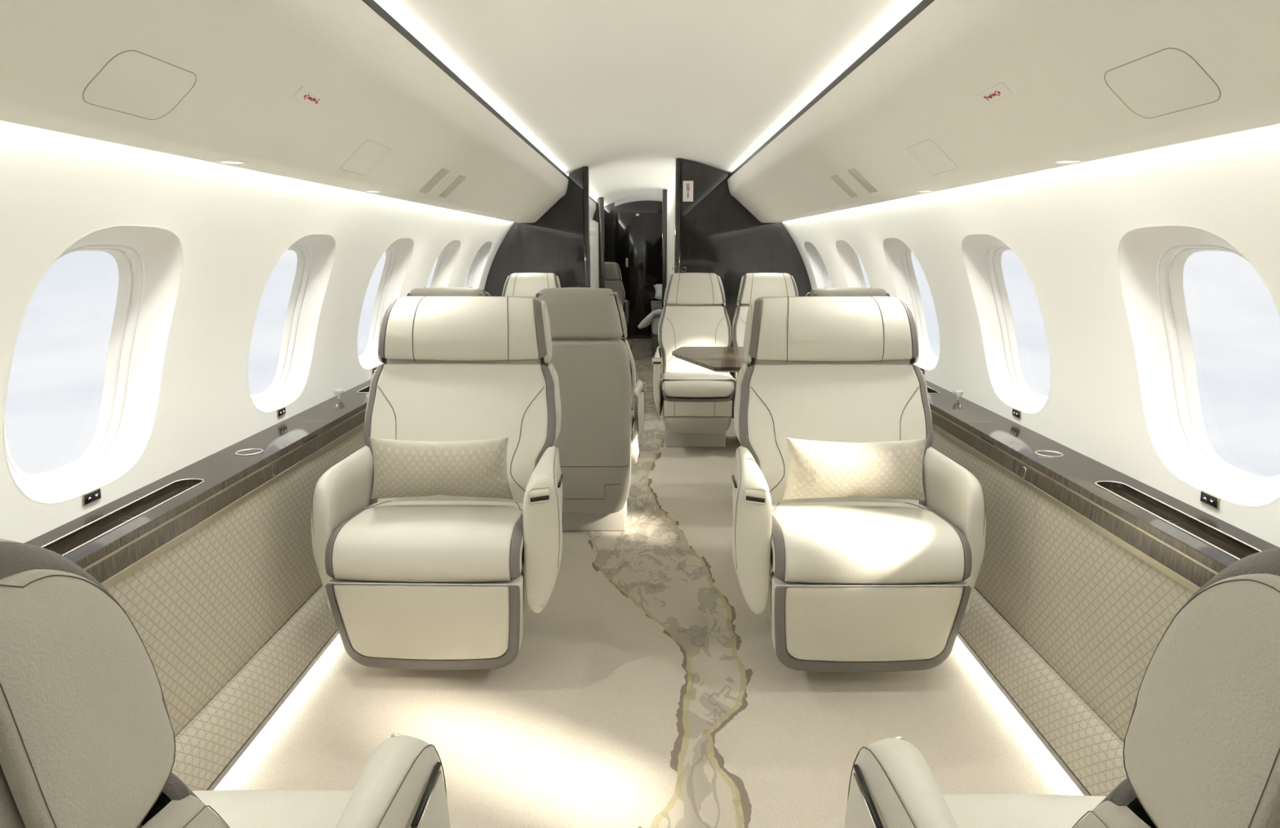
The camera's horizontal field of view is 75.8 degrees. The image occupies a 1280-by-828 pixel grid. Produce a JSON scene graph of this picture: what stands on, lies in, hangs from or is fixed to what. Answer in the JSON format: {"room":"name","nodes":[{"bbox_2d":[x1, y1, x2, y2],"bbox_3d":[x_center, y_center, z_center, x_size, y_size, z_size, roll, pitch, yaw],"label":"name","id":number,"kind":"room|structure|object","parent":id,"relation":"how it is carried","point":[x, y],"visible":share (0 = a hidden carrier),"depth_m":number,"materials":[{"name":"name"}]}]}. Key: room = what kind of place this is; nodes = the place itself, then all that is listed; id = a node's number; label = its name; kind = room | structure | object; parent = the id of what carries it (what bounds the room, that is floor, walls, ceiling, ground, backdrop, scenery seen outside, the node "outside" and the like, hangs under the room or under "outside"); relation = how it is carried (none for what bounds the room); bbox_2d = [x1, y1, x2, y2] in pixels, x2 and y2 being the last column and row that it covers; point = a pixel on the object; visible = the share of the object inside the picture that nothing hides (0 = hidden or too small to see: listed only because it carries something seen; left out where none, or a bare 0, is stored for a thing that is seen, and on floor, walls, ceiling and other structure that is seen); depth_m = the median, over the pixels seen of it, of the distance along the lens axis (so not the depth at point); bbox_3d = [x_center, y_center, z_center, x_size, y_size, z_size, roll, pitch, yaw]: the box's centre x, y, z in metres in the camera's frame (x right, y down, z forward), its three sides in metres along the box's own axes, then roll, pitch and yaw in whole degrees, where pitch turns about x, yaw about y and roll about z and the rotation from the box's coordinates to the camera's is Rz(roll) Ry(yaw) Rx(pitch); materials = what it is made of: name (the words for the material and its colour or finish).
{"room":"aircraft cabin","nodes":[
{"label":"aircraft cabin","id":0,"kind":"room"},
{"bbox_2d":[106,426,365,735],"bbox_3d":[-1.031,0.404,2.319,0.013,0.424,7.544,0,11,1],"label":"wall","id":1,"kind":"structure","parent":0,"point":[202,607],"depth_m":2.03,"materials":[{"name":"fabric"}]},
{"bbox_2d":[171,583,339,791],"bbox_3d":[-1.004,0.689,2.376,0.082,0.172,7.544,0,11,1],"label":"lower wall panel","id":2,"kind":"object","parent":1,"relation":"attached to","point":[212,741],"depth_m":2.10,"materials":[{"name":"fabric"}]},
{"bbox_2d":[0,120,514,542],"bbox_3d":[-1.005,-0.257,2.186,0.370,0.900,7.544,0,11,1],"label":"wall","id":3,"kind":"structure","parent":0,"point":[233,225],"depth_m":2.05,"materials":[{"name":"white plastic"}]},
{"bbox_2d":[81,487,101,506],"bbox_3d":[-1.191,0.179,1.787,0.009,0.026,0.058,0,11,1],"label":"switch","id":4,"kind":"object","parent":3,"relation":"attached to","point":[91,495],"visible":1,"depth_m":1.78,"materials":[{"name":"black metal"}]},
{"bbox_2d":[4,225,182,503],"bbox_3d":[-1.141,-0.109,1.736,0.244,0.562,0.500,0,11,1],"label":"window","id":5,"kind":"structure","parent":3,"relation":"in","point":[160,251],"depth_m":1.90,"materials":[{"name":"white plastic"}]},
{"bbox_2d":[276,406,285,417],"bbox_3d":[-1.182,-0.007,2.711,0.009,0.026,0.058,0,11,1],"label":"switch","id":6,"kind":"object","parent":3,"relation":"attached to","point":[282,411],"visible":1,"depth_m":2.70,"materials":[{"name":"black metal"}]},
{"bbox_2d":[247,233,336,412],"bbox_3d":[-1.133,-0.295,2.661,0.244,0.562,0.500,0,11,1],"label":"window","id":7,"kind":"structure","parent":3,"relation":"in","point":[322,247],"depth_m":2.83,"materials":[{"name":"white plastic"}]},
{"bbox_2d":[372,366,377,373],"bbox_3d":[-1.174,-0.193,3.635,0.009,0.026,0.058,0,11,1],"label":"switch","id":8,"kind":"object","parent":3,"relation":"attached to","point":[374,369],"visible":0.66,"depth_m":3.62,"materials":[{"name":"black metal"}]},
{"bbox_2d":[356,237,413,369],"bbox_3d":[-1.124,-0.481,3.585,0.244,0.562,0.500,0,11,1],"label":"window","id":9,"kind":"structure","parent":3,"relation":"in","point":[397,260],"depth_m":3.74,"materials":[{"name":"white plastic"}]},
{"bbox_2d":[426,240,461,287],"bbox_3d":[-1.115,-0.667,4.510,0.244,0.562,0.500,0,11,1],"label":"window","id":10,"kind":"structure","parent":3,"relation":"in","point":[444,268],"depth_m":4.66,"materials":[{"name":"white plastic"}]},
{"bbox_2d":[464,241,492,288],"bbox_3d":[-1.106,-0.853,5.434,0.244,0.562,0.500,0,11,1],"label":"window","id":11,"kind":"structure","parent":3,"relation":"in","point":[476,269],"depth_m":5.60,"materials":[{"name":"white plastic"}]},
{"bbox_2d":[589,197,599,288],"bbox_3d":[-0.495,-1.115,7.465,0.070,1.700,3.034,0,11,1],"label":"wall","id":12,"kind":"structure","parent":0,"point":[594,260],"depth_m":8.21,"materials":[{"name":"white"}]},
{"bbox_2d":[362,0,595,203],"bbox_3d":[-0.515,-1.519,5.112,0.022,0.023,13.788,0,11,1],"label":"trim","id":13,"kind":"structure","parent":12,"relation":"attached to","point":[372,4],"depth_m":2.22,"materials":[{"name":"black metal"}]},
{"bbox_2d":[592,198,599,257],"bbox_3d":[-0.781,-1.448,8.984,0.670,1.753,0.050,0,11,1],"label":"wall","id":14,"kind":"structure","parent":0,"point":[595,218],"depth_m":8.81,"materials":[{"name":"brown wood"}]},
{"bbox_2d":[598,196,604,288],"bbox_3d":[-0.416,-1.452,8.974,0.060,1.765,0.060,0,11,1],"label":"door frame","id":15,"kind":"structure","parent":14,"relation":"attached to","point":[601,199],"depth_m":8.87,"materials":[{"name":"black"}]},
{"bbox_2d":[614,200,662,263],"bbox_3d":[0.107,-1.974,11.307,2.400,1.867,0.050,0,11,1],"label":"wall","id":16,"kind":"structure","parent":0,"point":[637,206],"depth_m":11.12,"materials":[{"name":"black wood"}]},
{"bbox_2d":[617,213,662,338],"bbox_3d":[0.081,-1.875,11.241,0.850,1.700,0.100,0,11,1],"label":"door","id":17,"kind":"structure","parent":16,"relation":"in","point":[639,234],"depth_m":11.23,"materials":[{"name":"black"}]},
{"bbox_2d":[484,158,811,417],"bbox_3d":[0.056,-0.880,5.929,2.420,1.845,0.060,0,11,1],"label":"wall","id":18,"kind":"structure","parent":0,"point":[719,236],"depth_m":5.83,"materials":[{"name":"black wood"}]},
{"bbox_2d":[582,166,590,287],"bbox_3d":[-0.379,-0.850,5.929,0.042,1.787,0.090,0,11,1],"label":"door frame","id":19,"kind":"structure","parent":18,"relation":"attached to","point":[585,169],"depth_m":5.79,"materials":[{"name":"black"}]},
{"bbox_2d":[681,266,685,271],"bbox_3d":[0.311,-1.029,5.863,0.034,0.034,0.004,0,11,1],"label":"button","id":20,"kind":"object","parent":18,"relation":"attached to","point":[683,268],"visible":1,"depth_m":5.86,"materials":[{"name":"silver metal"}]},
{"bbox_2d":[682,180,693,201],"bbox_3d":[0.336,-1.558,5.753,0.072,0.140,0.009,0,11,1],"label":"exit sign","id":21,"kind":"object","parent":18,"relation":"attached to","point":[687,196],"visible":1,"depth_m":5.75,"materials":[{"name":"white plastic"}]},
{"bbox_2d":[373,0,922,206],"bbox_3d":[0.049,-1.611,5.088,1.320,0.114,13.788,0,11,1],"label":"ceiling","id":22,"kind":"structure","parent":0,"point":[622,91],"depth_m":2.70,"materials":[{"name":"white plastic"}]},
{"bbox_2d":[213,338,1083,827],"bbox_3d":[0.049,0.159,5.444,2.200,0.001,13.788,0,11,1],"label":"floor","id":23,"kind":"structure","parent":0,"point":[646,690],"depth_m":2.23,"materials":[{"name":"carpet"}]},
{"bbox_2d":[0,538,450,827],"bbox_3d":[-0.589,0.539,0.827,0.696,1.077,0.767,0,11,-2],"label":"seat","id":24,"kind":"object","parent":23,"relation":"on","point":[87,740],"visible":1,"depth_m":0.50,"materials":[{"name":"beige leather"}]},
{"bbox_2d":[311,296,563,670],"bbox_3d":[-0.559,0.198,2.522,0.696,1.077,0.767,0,11,1],"label":"seat","id":25,"kind":"object","parent":23,"relation":"on","point":[437,582],"visible":0.98,"depth_m":2.32,"materials":[{"name":"beige leather"}]},
{"bbox_2d":[369,436,513,499],"bbox_3d":[-0.592,0.161,2.402,0.432,0.217,0.129,-1,11,-3],"label":"throw pillow","id":26,"kind":"object","parent":25,"relation":"on","point":[402,468],"visible":1,"depth_m":2.35,"materials":[{"name":"beige fabric"}]},
{"bbox_2d":[520,535,524,573],"bbox_3d":[-0.328,0.352,2.374,0.026,0.103,0.373,0,11,1],"label":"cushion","id":27,"kind":"object","parent":25,"relation":"on","point":[522,537],"depth_m":2.23,"materials":[{"name":"beige"}]},
{"bbox_2d":[407,287,491,296],"bbox_3d":[-0.771,-0.037,3.689,0.471,1.076,0.688,0,11,1],"label":"seat","id":28,"kind":"object","parent":23,"relation":"on","point":[431,291],"visible":0.11,"depth_m":3.26,"materials":[{"name":"beige leather"}]},
{"bbox_2d":[502,272,560,297],"bbox_3d":[-0.697,-0.336,5.175,0.471,1.076,0.688,0,11,1],"label":"seat","id":29,"kind":"object","parent":23,"relation":"on","point":[518,284],"visible":0.23,"depth_m":5.26,"materials":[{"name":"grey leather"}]},
{"bbox_2d":[535,287,645,530],"bbox_3d":[-0.233,-0.036,3.683,0.517,1.076,0.702,0,11,1],"label":"seat","id":30,"kind":"object","parent":23,"relation":"on","point":[593,363],"visible":0.69,"depth_m":3.38,"materials":[{"name":"beige leather"}]},
{"bbox_2d":[604,262,629,337],"bbox_3d":[-0.390,-1.270,9.812,0.517,1.076,0.702,0,11,1],"label":"seat","id":31,"kind":"object","parent":23,"relation":"on","point":[612,270],"visible":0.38,"depth_m":9.44,"materials":[{"name":"beige leather"}]},
{"bbox_2d":[637,300,662,356],"bbox_3d":[0.537,-1.100,10.137,1.115,0.555,2.022,0,11,1],"label":"bed","id":32,"kind":"object","parent":23,"relation":"on","point":[654,317],"visible":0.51,"depth_m":9.22,"materials":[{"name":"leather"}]},
{"bbox_2d":[637,308,662,328],"bbox_3d":[0.453,-1.068,9.181,0.965,0.230,0.134,0,11,1],"label":"duvet","id":33,"kind":"object","parent":32,"relation":"on","point":[655,315],"depth_m":9.15,"materials":[{"name":"white fabric"}]},
{"bbox_2d":[650,300,662,306],"bbox_3d":[0.614,-1.343,10.022,0.960,0.033,0.650,0,11,1],"label":"throw blanket","id":34,"kind":"object","parent":32,"relation":"on","point":[654,303],"depth_m":9.85,"materials":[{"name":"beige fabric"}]},
{"bbox_2d":[653,284,662,300],"bbox_3d":[0.402,-1.443,9.856,0.493,0.215,0.310,-1,11,-5],"label":"bed pillow","id":35,"kind":"object","parent":32,"relation":"on","point":[658,287],"visible":0.2,"depth_m":9.77,"materials":[{"name":"white fabric"}]},
{"bbox_2d":[652,272,736,446],"bbox_3d":[0.331,-0.335,5.167,0.517,1.076,0.702,0,11,1],"label":"seat","id":36,"kind":"object","parent":23,"relation":"on","point":[695,401],"visible":0.95,"depth_m":5.18,"materials":[{"name":"beige leather"}]},
{"bbox_2d":[671,346,745,372],"bbox_3d":[0.623,0.052,4.201,0.914,0.700,0.796,0,11,1],"label":"dining table","id":37,"kind":"object","parent":23,"relation":"on","point":[717,359],"visible":0.23,"depth_m":4.09,"materials":[{"name":"brown wood"}]},
{"bbox_2d":[731,272,798,445],"bbox_3d":[0.823,-0.333,5.162,0.471,1.076,0.688,0,11,1],"label":"seat","id":38,"kind":"object","parent":23,"relation":"on","point":[753,286],"visible":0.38,"depth_m":5.25,"materials":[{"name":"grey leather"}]},
{"bbox_2d":[804,287,889,296],"bbox_3d":[0.839,-0.034,3.675,0.471,1.076,0.688,0,11,1],"label":"seat","id":39,"kind":"object","parent":23,"relation":"on","point":[834,291],"visible":0.08,"depth_m":3.25,"materials":[{"name":"grey leather"}]},
{"bbox_2d":[731,296,986,671],"bbox_3d":[0.604,0.200,2.512,0.696,1.077,0.767,0,11,0],"label":"seat","id":40,"kind":"object","parent":23,"relation":"on","point":[855,583],"visible":0.95,"depth_m":2.31,"materials":[{"name":"beige leather"}]},
{"bbox_2d":[771,535,774,574],"bbox_3d":[0.370,0.353,2.367,0.026,0.103,0.373,0,11,0],"label":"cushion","id":41,"kind":"object","parent":40,"relation":"on","point":[772,536],"depth_m":2.22,"materials":[{"name":"beige"}]},
{"bbox_2d":[781,436,927,501],"bbox_3d":[0.635,0.163,2.391,0.434,0.217,0.125,1,11,3],"label":"throw pillow","id":42,"kind":"object","parent":40,"relation":"on","point":[893,469],"visible":1,"depth_m":2.34,"materials":[{"name":"beige fabric"}]},
{"bbox_2d":[844,546,1279,827],"bbox_3d":[0.602,0.541,0.816,0.696,1.077,0.767,1,11,3],"label":"seat","id":43,"kind":"object","parent":23,"relation":"on","point":[1202,744],"visible":1,"depth_m":0.50,"materials":[{"name":"beige leather"}]},
{"bbox_2d":[293,250,1004,352],"bbox_3d":[0.049,-0.616,5.237,2.571,1.640,13.888,0,11,1],"label":"wall","id":44,"kind":"structure","parent":0,"point":[480,251],"depth_m":3.84,"materials":[{"name":"white plastic"}]},
{"bbox_2d":[23,378,371,588],"bbox_3d":[-1.108,0.139,2.267,0.175,0.120,7.544,0,11,1],"label":"ledge","id":45,"kind":"object","parent":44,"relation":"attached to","point":[111,541],"depth_m":1.98,"materials":[{"name":"brown wood"}]},
{"bbox_2d":[44,480,202,555],"bbox_3d":[-1.107,0.229,1.747,0.070,0.016,0.595,0,11,1],"label":"air vent","id":46,"kind":"object","parent":45,"relation":"on","point":[77,539],"depth_m":1.77,"materials":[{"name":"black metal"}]},
{"bbox_2d":[359,386,369,391],"bbox_3d":[-1.090,-0.129,3.524,0.070,0.016,0.540,0,11,1],"label":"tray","id":47,"kind":"object","parent":45,"relation":"on","point":[365,388],"depth_m":3.37,"materials":[{"name":"black fabric"}]},
{"bbox_2d":[0,0,568,222],"bbox_3d":[-0.716,-0.749,2.084,0.365,0.294,7.544,0,11,1],"label":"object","id":48,"kind":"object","parent":44,"relation":"attached to","point":[248,59],"depth_m":1.51,"materials":[{"name":"white plastic"}]},
{"bbox_2d":[82,49,196,119],"bbox_3d":[-0.727,-0.479,1.203,0.078,0.071,0.202,0,11,1],"label":"access panel","id":49,"kind":"object","parent":48,"relation":"attached to","point":[132,82],"visible":1,"depth_m":1.19,"materials":[{"name":"white plastic"}]},
{"bbox_2d":[215,160,248,164],"bbox_3d":[-0.846,-0.523,1.703,0.062,0.006,0.062,0,11,1],"label":"recessed light","id":50,"kind":"object","parent":48,"relation":"in","point":[224,162],"visible":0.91,"depth_m":1.70,"materials":[{"name":"white plastic"}]},
{"bbox_2d":[291,85,327,108],"bbox_3d":[-0.654,-0.627,1.629,0.026,0.025,0.125,0,11,1],"label":"warning sign","id":51,"kind":"object","parent":48,"relation":"attached to","point":[308,96],"visible":1,"depth_m":1.62,"materials":[{"name":"white plastic"}]},
{"bbox_2d":[339,139,391,175],"bbox_3d":[-0.718,-0.671,2.157,0.080,0.073,0.202,0,11,1],"label":"access panel","id":52,"kind":"object","parent":48,"relation":"attached to","point":[370,153],"visible":1,"depth_m":2.15,"materials":[{"name":"white plastic"}]},
{"bbox_2d":[363,190,382,192],"bbox_3d":[-0.837,-0.699,2.578,0.062,0.006,0.062,0,11,1],"label":"recessed light","id":53,"kind":"object","parent":48,"relation":"in","point":[366,191],"visible":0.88,"depth_m":2.56,"materials":[{"name":"white plastic"}]},
{"bbox_2d":[419,168,449,193],"bbox_3d":[-0.713,-0.809,2.853,0.087,0.080,0.102,0,11,1],"label":"ceiling vent","id":54,"kind":"object","parent":48,"relation":"in","point":[442,172],"visible":1,"depth_m":2.85,"materials":[{"name":"beige plastic"}]},
{"bbox_2d":[439,174,466,197],"bbox_3d":[-0.711,-0.863,3.118,0.087,0.080,0.102,0,11,1],"label":"ceiling vent","id":55,"kind":"object","parent":48,"relation":"in","point":[454,184],"visible":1,"depth_m":3.11,"materials":[{"name":"beige plastic"}]},
{"bbox_2d":[604,202,614,262],"bbox_3d":[-0.511,-1.772,10.487,0.380,1.796,0.050,0,11,1],"label":"door frame","id":56,"kind":"structure","parent":44,"relation":"attached to","point":[609,210],"depth_m":10.36,"materials":[{"name":"brown wood"}]},
{"bbox_2d":[727,0,934,178],"bbox_3d":[0.584,-0.901,2.041,0.022,0.023,7.544,0,11,1],"label":"trim","id":57,"kind":"structure","parent":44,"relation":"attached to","point":[923,4],"depth_m":2.21,"materials":[{"name":"black"}]},
{"bbox_2d":[727,0,1279,222],"bbox_3d":[0.756,-0.746,2.071,0.365,0.294,7.544,0,11,1],"label":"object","id":58,"kind":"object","parent":44,"relation":"attached to","point":[923,83],"depth_m":1.54,"materials":[{"name":"white plastic"}]},
{"bbox_2d":[830,174,857,197],"bbox_3d":[0.770,-0.860,3.104,0.087,0.080,0.102,0,11,1],"label":"ceiling vent","id":59,"kind":"object","parent":58,"relation":"in","point":[851,193],"visible":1,"depth_m":3.10,"materials":[{"name":"beige plastic"}]},
{"bbox_2d":[847,167,877,192],"bbox_3d":[0.768,-0.807,2.840,0.087,0.080,0.102,0,11,1],"label":"ceiling vent","id":60,"kind":"object","parent":58,"relation":"in","point":[853,171],"visible":1,"depth_m":2.84,"materials":[{"name":"beige plastic"}]},
{"bbox_2d":[914,190,934,191],"bbox_3d":[0.887,-0.696,2.562,0.062,0.006,0.062,0,11,1],"label":"recessed light","id":61,"kind":"object","parent":58,"relation":"in","point":[914,190],"visible":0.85,"depth_m":2.55,"materials":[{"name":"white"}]},
{"bbox_2d":[906,139,958,174],"bbox_3d":[0.760,-0.668,2.143,0.080,0.073,0.202,0,11,1],"label":"access panel","id":62,"kind":"object","parent":58,"relation":"attached to","point":[927,153],"visible":1,"depth_m":2.13,"materials":[{"name":"white plastic"}]},
{"bbox_2d":[975,82,1013,105],"bbox_3d":[0.686,-0.620,1.593,0.026,0.025,0.125,0,11,1],"label":"warning sign","id":63,"kind":"object","parent":58,"relation":"attached to","point":[1000,91],"visible":1,"depth_m":1.58,"materials":[{"name":"white plastic"}]},
{"bbox_2d":[1051,159,1084,163],"bbox_3d":[0.878,-0.519,1.688,0.062,0.006,0.062,0,11,1],"label":"recessed light","id":64,"kind":"object","parent":58,"relation":"in","point":[1064,161],"visible":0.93,"depth_m":1.69,"materials":[{"name":"white plastic"}]},
{"bbox_2d":[1104,47,1221,118],"bbox_3d":[0.751,-0.476,1.190,0.078,0.071,0.202,0,11,1],"label":"access panel","id":65,"kind":"object","parent":58,"relation":"attached to","point":[1166,81],"visible":1,"depth_m":1.18,"materials":[{"name":"white plastic"}]},
{"bbox_2d":[925,380,1279,592],"bbox_3d":[1.148,0.143,2.246,0.175,0.120,7.544,0,11,1],"label":"ledge","id":66,"kind":"object","parent":44,"relation":"attached to","point":[1188,544],"depth_m":1.95,"materials":[{"name":"brown wood"}]},
{"bbox_2d":[927,386,939,393],"bbox_3d":[1.154,-0.126,3.503,0.074,0.018,0.544,0,11,1],"label":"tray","id":67,"kind":"object","parent":66,"relation":"on","point":[931,389],"depth_m":3.34,"materials":[{"name":"black metal"}]},
{"bbox_2d":[1094,480,1262,559],"bbox_3d":[1.137,0.232,1.727,0.074,0.018,0.599,0,11,1],"label":"vent","id":68,"kind":"object","parent":66,"relation":"on","point":[1224,543],"depth_m":1.75,"materials":[{"name":"black metal"}]},
{"bbox_2d":[666,167,675,305],"bbox_3d":[0.290,-1.181,7.444,0.030,1.838,3.033,0,11,1],"label":"wall","id":69,"kind":"structure","parent":0,"point":[671,188],"depth_m":7.17,"materials":[{"name":"white"}]},
{"bbox_2d":[674,158,681,272],"bbox_3d":[0.269,-0.876,5.917,0.042,1.842,0.090,0,11,1],"label":"door frame","id":70,"kind":"structure","parent":69,"relation":"attached to","point":[677,161],"depth_m":5.77,"materials":[{"name":"black"}]},
{"bbox_2d":[781,124,1279,546],"bbox_3d":[1.045,-0.253,2.168,0.370,0.900,7.544,0,11,1],"label":"wall","id":71,"kind":"structure","parent":0,"point":[1066,225],"depth_m":2.10,"materials":[{"name":"white plastic"}]},
{"bbox_2d":[804,241,831,288],"bbox_3d":[1.208,-0.849,5.413,0.244,0.562,0.500,0,11,1],"label":"window","id":72,"kind":"structure","parent":71,"relation":"in","point":[821,277],"depth_m":5.58,"materials":[{"name":"white plastic"}]},
{"bbox_2d":[835,240,871,288],"bbox_3d":[1.199,-0.663,4.489,0.244,0.562,0.500,0,11,1],"label":"window","id":73,"kind":"structure","parent":71,"relation":"in","point":[854,275],"depth_m":4.64,"materials":[{"name":"white plastic"}]},
{"bbox_2d":[883,237,940,370],"bbox_3d":[1.191,-0.477,3.564,0.244,0.562,0.500,0,11,1],"label":"window","id":74,"kind":"structure","parent":71,"relation":"in","point":[899,260],"depth_m":3.72,"materials":[{"name":"white plastic"}]},
{"bbox_2d":[920,367,924,374],"bbox_3d":[1.240,-0.189,3.613,0.009,0.026,0.058,0,11,1],"label":"switch","id":75,"kind":"object","parent":71,"relation":"attached to","point":[922,369],"visible":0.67,"depth_m":3.60,"materials":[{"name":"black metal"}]},
{"bbox_2d":[961,233,1051,413],"bbox_3d":[1.182,-0.291,2.640,0.244,0.562,0.500,0,11,1],"label":"window","id":76,"kind":"structure","parent":71,"relation":"in","point":[975,246],"depth_m":2.81,"materials":[{"name":"white plastic"}]},
{"bbox_2d":[1012,407,1021,418],"bbox_3d":[1.232,-0.003,2.689,0.009,0.026,0.058,0,11,1],"label":"switch","id":77,"kind":"object","parent":71,"relation":"attached to","point":[1015,412],"visible":1,"depth_m":2.68,"materials":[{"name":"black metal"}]},
{"bbox_2d":[1117,225,1279,506],"bbox_3d":[1.173,-0.105,1.715,0.244,0.562,0.500,0,11,1],"label":"window","id":78,"kind":"structure","parent":71,"relation":"in","point":[1140,251],"depth_m":1.88,"materials":[{"name":"white plastic"}]},
{"bbox_2d":[1200,489,1220,509],"bbox_3d":[1.223,0.183,1.765,0.009,0.026,0.058,0,11,1],"label":"switch","id":79,"kind":"object","parent":71,"relation":"attached to","point":[1206,497],"visible":1,"depth_m":1.76,"materials":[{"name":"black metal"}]},
{"bbox_2d":[931,427,1195,740],"bbox_3d":[1.072,0.408,2.300,0.013,0.424,7.544,0,11,1],"label":"wall","id":80,"kind":"structure","parent":0,"point":[1097,612],"depth_m":2.02,"materials":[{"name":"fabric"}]},
{"bbox_2d":[956,586,1127,795],"bbox_3d":[1.044,0.692,2.358,0.082,0.172,7.544,0,11,1],"label":"lower wall panel","id":81,"kind":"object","parent":80,"relation":"attached to","point":[1086,748],"depth_m":2.08,"materials":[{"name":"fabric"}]},
{"bbox_3d":[0.792,-1.492,8.960,0.985,1.848,0.050,0,11,1],"label":"wall","id":82,"kind":"structure","parent":0,"visible":0},
{"bbox_2d":[662,189,666,310],"bbox_3d":[0.270,-1.490,8.960,0.060,1.846,0.060,0,11,1],"label":"door frame","id":83,"kind":"structure","parent":82,"relation":"attached to","point":[664,191],"depth_m":8.86,"materials":[{"name":"black"}]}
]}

